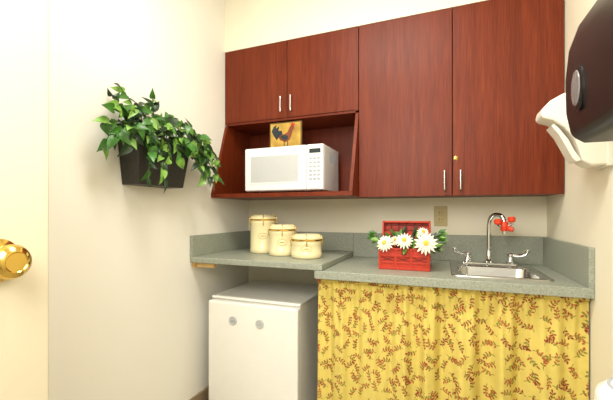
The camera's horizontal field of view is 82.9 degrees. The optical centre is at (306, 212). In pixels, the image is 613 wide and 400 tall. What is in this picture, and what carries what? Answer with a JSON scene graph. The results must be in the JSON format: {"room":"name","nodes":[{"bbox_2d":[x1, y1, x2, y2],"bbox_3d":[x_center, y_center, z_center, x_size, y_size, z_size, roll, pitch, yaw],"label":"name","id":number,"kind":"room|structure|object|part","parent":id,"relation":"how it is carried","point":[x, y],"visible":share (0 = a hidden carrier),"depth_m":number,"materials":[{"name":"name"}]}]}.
{"room":"kitchenette","nodes":[
{"label":"kitchenette","id":0,"kind":"room"},
{"bbox_2d":[49,0,248,399],"bbox_3d":[-1.198,-0.170,0.684,0.100,2.600,4.000,0,0,21],"label":"wall","id":1,"kind":"structure","parent":0,"point":[129,307],"depth_m":1.57,"materials":[{"name":"paint"}]},
{"bbox_2d":[118,136,187,188],"bbox_3d":[-0.702,-0.228,1.631,0.129,0.205,0.337,0,0,21],"label":"planter","id":2,"kind":"object","parent":1,"relation":"attached to","point":[134,164],"depth_m":1.52,"materials":[{"name":"plastic"}]},
{"bbox_2d":[92,83,224,192],"bbox_3d":[-0.635,-0.319,1.656,0.234,0.479,0.808,0,0,21],"label":"pothos","id":3,"kind":"object","parent":1,"relation":"attached to","point":[146,160],"visible":1,"depth_m":1.51,"materials":[{"name":"plant"}]},
{"bbox_2d":[189,385,208,399],"bbox_3d":[-0.868,1.085,1.371,0.012,0.090,2.480,0,0,21],"label":"baseboard","id":4,"kind":"structure","parent":1,"relation":"attached to","point":[203,394],"depth_m":2.03,"materials":[{"name":"wood"}]},
{"bbox_2d":[225,0,487,52],"bbox_3d":[0.379,-1.256,2.055,1.835,0.428,0.297,0,0,21],"label":"wall","id":5,"kind":"structure","parent":0,"point":[248,23],"depth_m":2.05,"materials":[{"name":"paint"}]},
{"bbox_2d":[249,196,546,284],"bbox_3d":[0.451,-0.170,2.240,2.035,2.600,0.100,0,0,21],"label":"wall","id":6,"kind":"structure","parent":0,"point":[465,215],"depth_m":2.17,"materials":[{"name":"paint"}]},
{"bbox_2d":[190,230,352,270],"bbox_3d":[-0.173,0.217,2.089,0.780,0.180,0.634,0,0,21],"label":"countertop","id":7,"kind":"structure","parent":6,"relation":"attached to","point":[228,248],"depth_m":2.00,"materials":[{"name":"laminate"}]},
{"bbox_2d":[249,215,276,253],"bbox_3d":[-0.265,0.127,2.150,0.176,0.235,0.168,0,0,21],"label":"ceramic canister","id":8,"kind":"object","parent":7,"relation":"on","point":[259,224],"visible":0.94,"depth_m":2.08,"materials":[{"name":"beige ceramic"}]},
{"bbox_3d":[-0.268,0.024,2.151,0.166,0.029,0.166,0,0,21],"label":"lid","id":9,"kind":"part","parent":8,"relation":"part of","materials":[{"name":"beige ceramic"}]},
{"bbox_2d":[268,224,295,255],"bbox_3d":[-0.139,0.155,2.025,0.172,0.179,0.164,0,0,21],"label":"ceramic canister","id":10,"kind":"object","parent":7,"relation":"on","point":[279,235],"visible":0.96,"depth_m":1.96,"materials":[{"name":"beige ceramic"}]},
{"bbox_3d":[-0.142,0.080,2.027,0.162,0.029,0.162,0,0,21],"label":"lid","id":11,"kind":"part","parent":10,"relation":"part of","materials":[{"name":"beige ceramic"}]},
{"bbox_2d":[290,233,322,258],"bbox_3d":[0.004,0.179,1.904,0.184,0.131,0.178,0,0,21],"label":"ceramic canister","id":12,"kind":"object","parent":7,"relation":"on","point":[304,245],"visible":1,"depth_m":1.84,"materials":[{"name":"beige ceramic"}]},
{"bbox_3d":[0.001,0.128,1.906,0.175,0.029,0.175,0,0,21],"label":"lid","id":13,"kind":"part","parent":12,"relation":"part of","materials":[{"name":"beige ceramic"}]},
{"bbox_2d":[211,0,563,199],"bbox_3d":[0.351,-0.564,1.986,1.831,0.952,0.444,0,0,21],"label":"upper cabinet","id":14,"kind":"object","parent":6,"relation":"attached to","point":[445,103],"visible":1,"depth_m":1.82,"materials":[{"name":"brown wood"}]},
{"bbox_2d":[211,127,249,199],"bbox_3d":[-0.493,-0.326,2.316,0.018,0.468,0.443,0,0,21],"label":"panel","id":15,"kind":"object","parent":14,"relation":"attached to","point":[234,144],"depth_m":2.30,"materials":[{"name":"brown wood"}]},
{"bbox_3d":[-0.320,-0.804,2.176,0.438,0.468,0.019,0,0,21],"label":"door","id":16,"kind":"part","parent":14,"relation":"part of","materials":[{"name":"brown wood"}]},
{"bbox_3d":[-0.154,-0.652,2.084,0.010,0.099,0.032,0,0,21],"label":"handle","id":17,"kind":"part","parent":14,"relation":"part of","materials":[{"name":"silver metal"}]},
{"bbox_3d":[-0.092,-0.652,2.060,0.010,0.099,0.032,0,0,21],"label":"handle","id":18,"kind":"part","parent":14,"relation":"part of","materials":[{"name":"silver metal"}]},
{"bbox_2d":[245,143,337,192],"bbox_3d":[-0.084,-0.249,2.123,0.494,0.266,0.308,0,0,21],"label":"microwave oven","id":19,"kind":"object","parent":14,"relation":"on","point":[311,167],"visible":0.98,"depth_m":1.98,"materials":[{"name":"white plastic"}]},
{"bbox_3d":[-0.183,-0.255,2.009,0.394,0.252,0.018,0,0,21],"label":"door","id":20,"kind":"part","parent":19,"relation":"part of","materials":[{"name":"white plastic"}]},
{"bbox_2d":[270,120,301,147],"bbox_3d":[-0.127,-0.468,2.111,0.213,0.172,0.015,0,0,21],"label":"plaque","id":21,"kind":"object","parent":19,"relation":"on","point":[282,134],"visible":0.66,"depth_m":2.10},
{"bbox_3d":[0.048,-0.255,1.919,0.096,0.252,0.018,0,0,21],"label":"control panel","id":22,"kind":"part","parent":19,"relation":"part of","materials":[{"name":"white plastic"}]},
{"bbox_2d":[250,126,353,192],"bbox_3d":[-0.012,-0.338,2.362,0.843,0.445,0.009,0,0,21],"label":"panel","id":23,"kind":"object","parent":14,"relation":"attached to","point":[340,139],"depth_m":2.27,"materials":[{"name":"brown wood"}]},
{"bbox_3d":[0.089,-0.804,2.016,0.433,0.468,0.019,0,0,21],"label":"door","id":24,"kind":"part","parent":14,"relation":"part of","materials":[{"name":"brown wood"}]},
{"bbox_2d":[349,112,367,198],"bbox_3d":[0.309,-0.326,2.002,0.018,0.468,0.443,0,0,21],"label":"panel","id":25,"kind":"object","parent":14,"relation":"attached to","point":[355,185],"depth_m":1.90,"materials":[{"name":"brown wood"}]},
{"bbox_3d":[0.516,-0.563,1.849,0.476,0.950,0.019,0,0,21],"label":"door","id":26,"kind":"part","parent":14,"relation":"part of","materials":[{"name":"brown wood"}]},
{"bbox_3d":[0.696,-0.165,1.751,0.010,0.104,0.032,0,0,21],"label":"handle","id":27,"kind":"part","parent":14,"relation":"part of","materials":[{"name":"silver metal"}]},
{"bbox_3d":[0.765,-0.165,1.724,0.010,0.104,0.032,0,0,21],"label":"handle","id":28,"kind":"part","parent":14,"relation":"part of","materials":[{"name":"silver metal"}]},
{"bbox_3d":[0.959,-0.563,1.675,0.468,0.950,0.019,0,0,21],"label":"door","id":29,"kind":"part","parent":14,"relation":"part of","materials":[{"name":"brown wood"}]},
{"bbox_2d":[434,206,446,225],"bbox_3d":[0.792,0.019,2.047,0.074,0.118,0.009,0,0,21],"label":"electrical outlet","id":30,"kind":"object","parent":6,"relation":"attached to","point":[440,212],"visible":1,"depth_m":2.04,"materials":[{"name":"beige plastic"}]},
{"bbox_2d":[438,210,443,215],"bbox_3d":[0.791,-0.001,2.046,0.032,0.032,0.006,0,0,21],"label":"receptacle","id":31,"kind":"object","parent":30,"relation":"attached to","point":[440,212],"depth_m":2.04,"materials":[{"name":"beige plastic"}]},
{"bbox_2d":[547,0,612,399],"bbox_3d":[0.604,-0.170,-0.022,0.100,2.600,4.000,0,0,21],"label":"wall","id":32,"kind":"structure","parent":0,"point":[582,215],"depth_m":1.30,"materials":[{"name":"paint"}]},
{"bbox_2d":[536,93,612,168],"bbox_3d":[0.930,-0.291,1.220,0.197,0.272,0.114,0,0,21],"label":"soap dispenser","id":33,"kind":"object","parent":32,"relation":"attached to","point":[596,155],"visible":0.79,"depth_m":1.19,"materials":[{"name":"white plastic"}]},
{"bbox_3d":[0.908,-0.243,1.228,0.085,0.135,0.070,0,0,21],"label":"push lever","id":34,"kind":"part","parent":33,"relation":"part of","materials":[{"name":"white plastic"}]},
{"bbox_2d":[565,0,612,142],"bbox_3d":[0.734,-0.391,0.744,0.215,0.418,0.382,0,0,21],"label":"paper towel dispenser","id":35,"kind":"object","parent":32,"relation":"attached to","point":[589,74],"visible":1,"depth_m":0.80,"materials":[{"name":"plastic"}]},
{"bbox_3d":[-0.297,1.155,0.331,2.035,0.050,4.200,0,0,21],"label":"floor","id":36,"kind":"structure","parent":0,"visible":0},
{"bbox_2d":[209,280,317,399],"bbox_3d":[-0.205,0.799,2.087,0.545,0.662,0.531,0,0,21],"label":"mini fridge","id":37,"kind":"object","parent":36,"relation":"on","point":[263,335],"visible":0.93,"depth_m":1.86,"materials":[{"name":"metal"}]},
{"bbox_2d":[314,233,594,298],"bbox_3d":[0.661,0.628,1.762,1.093,1.003,0.634,0,0,21],"label":"countertop","id":38,"kind":"structure","parent":36,"relation":"on","point":[571,266],"depth_m":1.61,"materials":[{"name":"laminate"}]},
{"bbox_2d":[379,221,430,271],"bbox_3d":[0.496,0.159,1.745,0.241,0.235,0.157,0,0,21],"label":"wicker box","id":39,"kind":"object","parent":38,"relation":"on","point":[412,260],"visible":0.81,"depth_m":1.70,"materials":[{"name":"red wicker"}]},
{"bbox_3d":[0.517,0.108,1.800,0.238,0.134,0.039,0,0,21],"label":"lid","id":40,"kind":"part","parent":39,"relation":"part of","materials":[{"name":"red wicker"}]},
{"bbox_2d":[367,226,447,254],"bbox_3d":[0.488,0.132,1.709,0.385,0.134,0.188,0,0,21],"label":"bouquet","id":41,"kind":"object","parent":39,"relation":"in","point":[426,242],"visible":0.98,"depth_m":1.65,"materials":[{"name":"white plant"}]},
{"bbox_2d":[317,279,589,399],"bbox_3d":[0.566,0.701,1.516,1.091,0.779,0.076,0,0,21],"label":"curtain","id":42,"kind":"object","parent":38,"relation":"hanging from","point":[377,341],"visible":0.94,"depth_m":1.51,"materials":[{"name":"yellow fabric"}]},
{"bbox_2d":[452,213,529,265],"bbox_3d":[0.944,0.134,1.792,0.354,0.272,0.098,0,0,21],"label":"gooseneck faucet","id":43,"kind":"object","parent":38,"relation":"on","point":[510,261],"visible":1,"depth_m":1.81,"materials":[{"name":"silver metal"}]},
{"bbox_3d":[0.817,0.204,1.844,0.092,0.047,0.024,0,0,-12],"label":"wrist blade","id":44,"kind":"part","parent":43,"relation":"part of","materials":[{"name":"silver metal"}]},
{"bbox_3d":[0.954,0.265,1.817,0.250,0.012,0.044,0,0,21],"label":"plate","id":45,"kind":"part","parent":43,"relation":"part of","materials":[{"name":"silver metal"}]},
{"bbox_3d":[0.971,0.104,1.776,0.021,0.212,0.111,0,0,-22],"label":"spout","id":46,"kind":"part","parent":43,"relation":"part of","materials":[{"name":"silver metal"}]},
{"bbox_2d":[494,217,515,233],"bbox_3d":[0.985,0.061,1.728,0.096,0.086,0.050,0,0,21],"label":"attachment","id":47,"kind":"object","parent":43,"relation":"attached to","point":[504,226],"visible":1,"depth_m":1.72,"materials":[{"name":"red plastic"}]},
{"bbox_3d":[1.006,0.080,1.710,0.026,0.026,0.030,0,0,-42],"label":"knob","id":48,"kind":"part","parent":47,"relation":"part of","materials":[{"name":"red plastic"}]},
{"bbox_3d":[1.073,0.204,1.744,0.024,0.047,0.092,0,0,-35],"label":"wrist blade","id":49,"kind":"part","parent":43,"relation":"part of","materials":[{"name":"silver metal"}]},
{"bbox_2d":[450,262,553,281],"bbox_3d":[0.900,0.351,1.666,0.388,0.161,0.448,0,0,21],"label":"stainless steel sink","id":50,"kind":"object","parent":38,"relation":"in","point":[519,272],"visible":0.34,"depth_m":1.73,"materials":[{"name":"silver metal"}]},
{"bbox_2d":[594,377,612,399],"bbox_3d":[0.762,0.761,0.775,0.182,0.738,0.182,0,0,21],"label":"waste bin","id":51,"kind":"object","parent":36,"relation":"on","point":[604,389],"visible":1,"depth_m":0.80,"materials":[{"name":"white plastic"}]},
{"bbox_3d":[-0.494,-0.170,-0.171,1.835,2.600,0.080,0,0,21],"label":"wall","id":52,"kind":"structure","parent":0,"visible":0},
{"bbox_2d":[0,0,48,399],"bbox_3d":[-0.749,0.095,0.423,0.044,2.050,0.801,0,0,21],"label":"door","id":53,"kind":"structure","parent":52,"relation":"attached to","point":[24,24],"depth_m":0.74,"materials":[{"name":"paint"}]},
{"bbox_2d":[0,239,31,281],"bbox_3d":[-0.588,0.095,0.679,0.069,0.088,0.088,0,0,21],"label":"door knob","id":54,"kind":"object","parent":53,"relation":"attached to","point":[15,260],"visible":1,"depth_m":0.67,"materials":[{"name":"gold metal"}]}
]}

